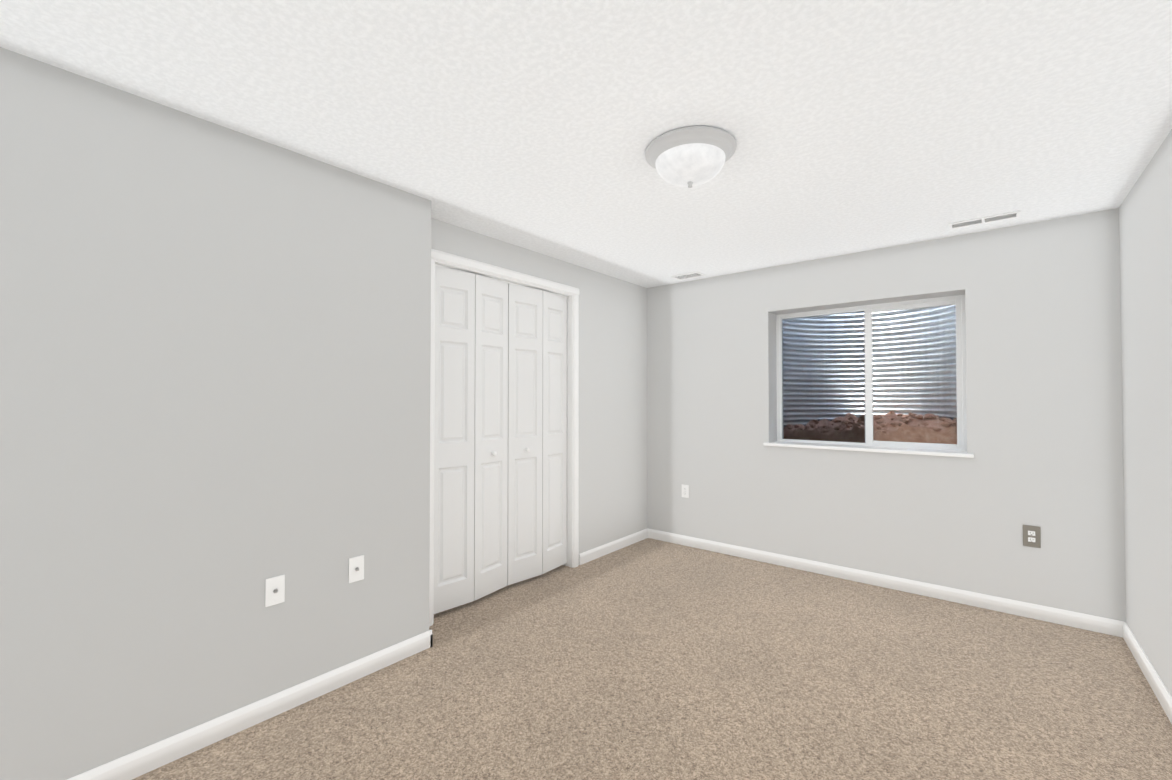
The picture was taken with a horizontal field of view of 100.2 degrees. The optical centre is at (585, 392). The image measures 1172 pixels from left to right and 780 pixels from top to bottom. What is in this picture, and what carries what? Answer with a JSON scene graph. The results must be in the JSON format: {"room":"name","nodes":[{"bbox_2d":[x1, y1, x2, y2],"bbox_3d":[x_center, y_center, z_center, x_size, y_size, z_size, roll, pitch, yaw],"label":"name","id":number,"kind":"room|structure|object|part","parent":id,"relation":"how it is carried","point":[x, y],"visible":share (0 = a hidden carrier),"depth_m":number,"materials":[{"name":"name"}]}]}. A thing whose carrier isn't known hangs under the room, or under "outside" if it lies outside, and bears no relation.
{"room":"empty basement bedroom","nodes":[
{"label":"empty basement bedroom","id":0,"kind":"room"},
{"bbox_2d":[0,47,430,779],"bbox_3d":[-1.813,0.150,1.946,0.620,2.400,2.310,-1,-1,39],"label":"wall","id":1,"kind":"structure","parent":0,"point":[214,371],"depth_m":1.84,"materials":[{"name":"grey paint"}]},
{"bbox_2d":[67,630,432,779],"bbox_3d":[-1.469,1.306,1.847,0.013,0.086,2.023,-1,-1,39],"label":"baseboard","id":2,"kind":"structure","parent":1,"relation":"attached to","point":[140,762],"depth_m":1.97,"materials":[{"name":"white wood"}]},
{"bbox_2d":[265,575,284,606],"bbox_3d":[-1.306,0.834,2.059,0.006,0.116,0.072,-1,-1,39],"label":"cable wall plate","id":3,"kind":"object","parent":1,"relation":"attached to","point":[271,596],"visible":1,"depth_m":2.05,"materials":[{"name":"white plastic"}]},
{"bbox_2d":[349,555,363,582],"bbox_3d":[-1.088,0.838,2.323,0.006,0.116,0.072,-1,-1,39],"label":"cable wall plate","id":4,"kind":"object","parent":1,"relation":"attached to","point":[354,574],"visible":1,"depth_m":2.32,"materials":[{"name":"white plastic"}]},
{"bbox_2d":[430,630,432,646],"bbox_3d":[-0.915,1.319,2.693,0.233,0.086,0.013,-1,-1,39],"label":"baseboard","id":5,"kind":"structure","parent":1,"relation":"attached to","point":[431,638],"depth_m":2.62,"materials":[{"name":"white wood"}]},
{"bbox_2d":[431,218,647,553],"bbox_3d":[-0.160,0.181,3.906,0.120,2.400,2.818,-1,-1,39],"label":"wall","id":6,"kind":"structure","parent":0,"point":[612,408],"depth_m":4.20,"materials":[{"name":"white paint"}]},
{"bbox_2d":[435,264,567,297],"bbox_3d":[-0.554,-0.767,3.448,0.040,0.009,1.241,-1,-1,39],"label":"closet track","id":7,"kind":"object","parent":6,"relation":"attached to","point":[499,280],"visible":0.29,"depth_m":3.40,"materials":[{"name":"white metal"}]},
{"bbox_2d":[434,266,474,613],"bbox_3d":[-0.843,0.285,3.069,0.304,2.109,0.045,1,-1,-44],"label":"closet door","id":8,"kind":"structure","parent":7,"relation":"hanging from","point":[454,439],"depth_m":3.06,"materials":[{"name":"white wood"}]},
{"bbox_2d":[474,274,507,600],"bbox_3d":[-0.649,0.289,3.305,0.045,2.109,0.307,-1,-1,33],"label":"closet door","id":9,"kind":"structure","parent":7,"relation":"hanging from","point":[490,436],"depth_m":3.29,"materials":[{"name":"white wood"}]},
{"bbox_2d":[507,284,542,584],"bbox_3d":[-0.448,0.293,3.549,0.307,2.109,0.045,1,-1,-45],"label":"closet door","id":10,"kind":"structure","parent":7,"relation":"hanging from","point":[525,354],"depth_m":3.53,"materials":[{"name":"white wood"}]},
{"bbox_2d":[542,291,566,573],"bbox_3d":[-0.254,0.296,3.784,0.045,2.109,0.304,-1,-1,33],"label":"closet door","id":11,"kind":"structure","parent":7,"relation":"hanging from","point":[554,455],"depth_m":3.77,"materials":[{"name":"white wood"}]},
{"bbox_2d":[429,249,578,626],"bbox_3d":[-0.551,0.290,3.429,0.121,2.166,1.285,-1,-1,39],"label":"door frame","id":12,"kind":"structure","parent":6,"relation":"attached to","point":[569,563],"depth_m":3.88,"materials":[{"name":"white wood"}]},
{"bbox_2d":[579,528,647,564],"bbox_3d":[0.273,1.344,4.309,0.013,0.086,1.017,-1,-1,39],"label":"baseboard","id":13,"kind":"structure","parent":6,"relation":"attached to","point":[602,550],"depth_m":4.25,"materials":[{"name":"white wood"}]},
{"bbox_2d":[0,0,1171,287],"bbox_3d":[0.223,-1.125,1.921,3.820,0.150,4.828,-1,-1,39],"label":"ceiling","id":14,"kind":"structure","parent":0,"point":[850,126],"depth_m":1.77,"materials":[{"name":"paint"}]},
{"bbox_2d":[671,271,704,279],"bbox_3d":[0.888,-1.009,4.254,0.250,0.010,0.150,-1,-1,39],"label":"ceiling vent","id":15,"kind":"object","parent":14,"relation":"in","point":[687,277],"visible":0.98,"depth_m":4.25,"materials":[{"name":"white metal"}]},
{"bbox_2d":[645,126,735,187],"bbox_3d":[0.449,-0.965,2.116,0.384,0.165,0.384,-1,-1,39],"label":"ceiling light","id":16,"kind":"object","parent":14,"relation":"attached to","point":[724,141],"depth_m":2.01,"materials":[{"name":"white glass"}]},
{"bbox_3d":[0.449,-0.953,2.116,0.296,0.096,0.296,-1,-1,39],"label":"ceiling light shade","id":17,"kind":"part","parent":16,"relation":"part of","materials":[{"name":"white glass"}]},
{"bbox_3d":[0.449,-0.896,2.115,0.026,0.027,0.026,-1,-1,39],"label":"ceiling light cap","id":18,"kind":"part","parent":16,"relation":"part of","materials":[{"name":"silver metal"}]},
{"bbox_2d":[949,211,1019,229],"bbox_3d":[2.387,-1.031,2.944,0.330,0.007,0.115,-1,-1,39],"label":"ceiling vent","id":19,"kind":"object","parent":14,"relation":"in","point":[989,219],"visible":1,"depth_m":2.93,"materials":[{"name":"white metal"}]},
{"bbox_2d":[132,538,1171,779],"bbox_3d":[0.318,1.401,1.997,3.820,0.100,5.128,-1,-1,39],"label":"floor","id":20,"kind":"structure","parent":0,"point":[648,658],"depth_m":2.19,"materials":[{"name":"carpet"}]},
{"bbox_2d":[647,208,1125,621],"bbox_3d":[1.852,-0.220,3.886,3.820,3.200,0.300,-1,-1,39],"label":"wall","id":21,"kind":"structure","parent":0,"point":[1043,381],"depth_m":3.25,"materials":[{"name":"white paint"}]},
{"bbox_2d":[682,484,688,497],"bbox_3d":[0.902,0.899,4.453,0.072,0.116,0.006,-1,-1,39],"label":"outlet","id":22,"kind":"object","parent":21,"relation":"attached to","point":[687,491],"visible":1,"depth_m":4.44,"materials":[{"name":"white plastic"}]},
{"bbox_2d":[763,441,973,457],"bbox_3d":[2.033,0.417,3.645,1.343,0.024,0.232,-1,-1,39],"label":"window sill","id":23,"kind":"structure","parent":21,"relation":"attached to","point":[932,452],"depth_m":3.51,"materials":[{"name":"white wood"}]},
{"bbox_2d":[776,295,966,450],"bbox_3d":[2.127,-0.117,3.768,1.289,1.104,0.070,-1,-1,39],"label":"window","id":24,"kind":"structure","parent":21,"relation":"in","point":[958,301],"depth_m":3.67,"materials":[{"name":"white plastic"}]},
{"bbox_2d":[782,311,865,442],"bbox_3d":[1.889,-0.115,3.932,0.622,1.012,0.002,-1,-1,39],"label":"screen","id":25,"kind":"object","parent":24,"relation":"attached to","point":[833,429],"visible":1,"depth_m":3.92,"materials":[{"name":"grey"}]},
{"bbox_2d":[782,307,956,442],"bbox_3d":[2.115,-0.117,3.771,1.183,1.020,0.026,-1,-1,39],"label":"window panel","id":26,"kind":"object","parent":24,"relation":"attached to","point":[841,341],"visible":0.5,"depth_m":3.89,"materials":[{"name":"clear glass"}]},
{"bbox_2d":[648,529,1123,636],"bbox_3d":[1.791,1.335,3.709,3.120,0.086,0.013,-1,-1,39],"label":"baseboard","id":27,"kind":"structure","parent":21,"relation":"attached to","point":[1108,626],"depth_m":3.33,"materials":[{"name":"white wood"}]},
{"bbox_2d":[1023,525,1040,547],"bbox_3d":[2.701,0.874,2.970,0.080,0.128,0.009,-1,-1,39],"label":"outlet","id":28,"kind":"object","parent":21,"relation":"attached to","point":[1037,536],"depth_m":2.97,"materials":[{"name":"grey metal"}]},
{"bbox_3d":[2.699,0.874,2.968,0.033,0.066,0.003,-1,-1,39],"label":"right electrical outlet face on the far wall","id":29,"kind":"part","parent":28,"relation":"part of","materials":[{"name":"white plastic"}]},
{"bbox_2d":[1119,129,1171,695],"bbox_3d":[1.581,0.132,0.782,0.300,2.400,4.828,-1,-1,39],"label":"wall","id":30,"kind":"structure","parent":0,"point":[1145,234],"depth_m":2.28,"materials":[{"name":"grey paint"}]},
{"bbox_2d":[1123,622,1171,723],"bbox_3d":[1.556,1.292,0.980,0.013,0.086,4.528,-1,-1,39],"label":"baseboard","id":31,"kind":"structure","parent":30,"relation":"attached to","point":[1159,688],"depth_m":2.28,"materials":[{"name":"white wood"}]},
{"bbox_3d":[2.166,-0.221,3.817,3.073,3.200,0.016,-1,-1,39],"label":"foundation","id":32,"kind":"object","parent":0,"visible":0},
{"bbox_2d":[783,305,956,426],"bbox_3d":[2.418,-0.366,4.126,1.540,2.600,0.810,-1,-1,39],"label":"window well","id":33,"kind":"object","parent":32,"relation":"attached to","point":[891,348],"depth_m":4.40,"materials":[{"name":"metal"}]},
{"bbox_2d":[784,411,956,443],"bbox_3d":[2.412,0.537,4.104,1.333,0.754,0.767,-1,-1,39],"label":"ground","id":34,"kind":"structure","parent":33,"relation":"in","point":[937,423],"depth_m":3.84,"materials":[{"name":"brown soil"}]}
]}

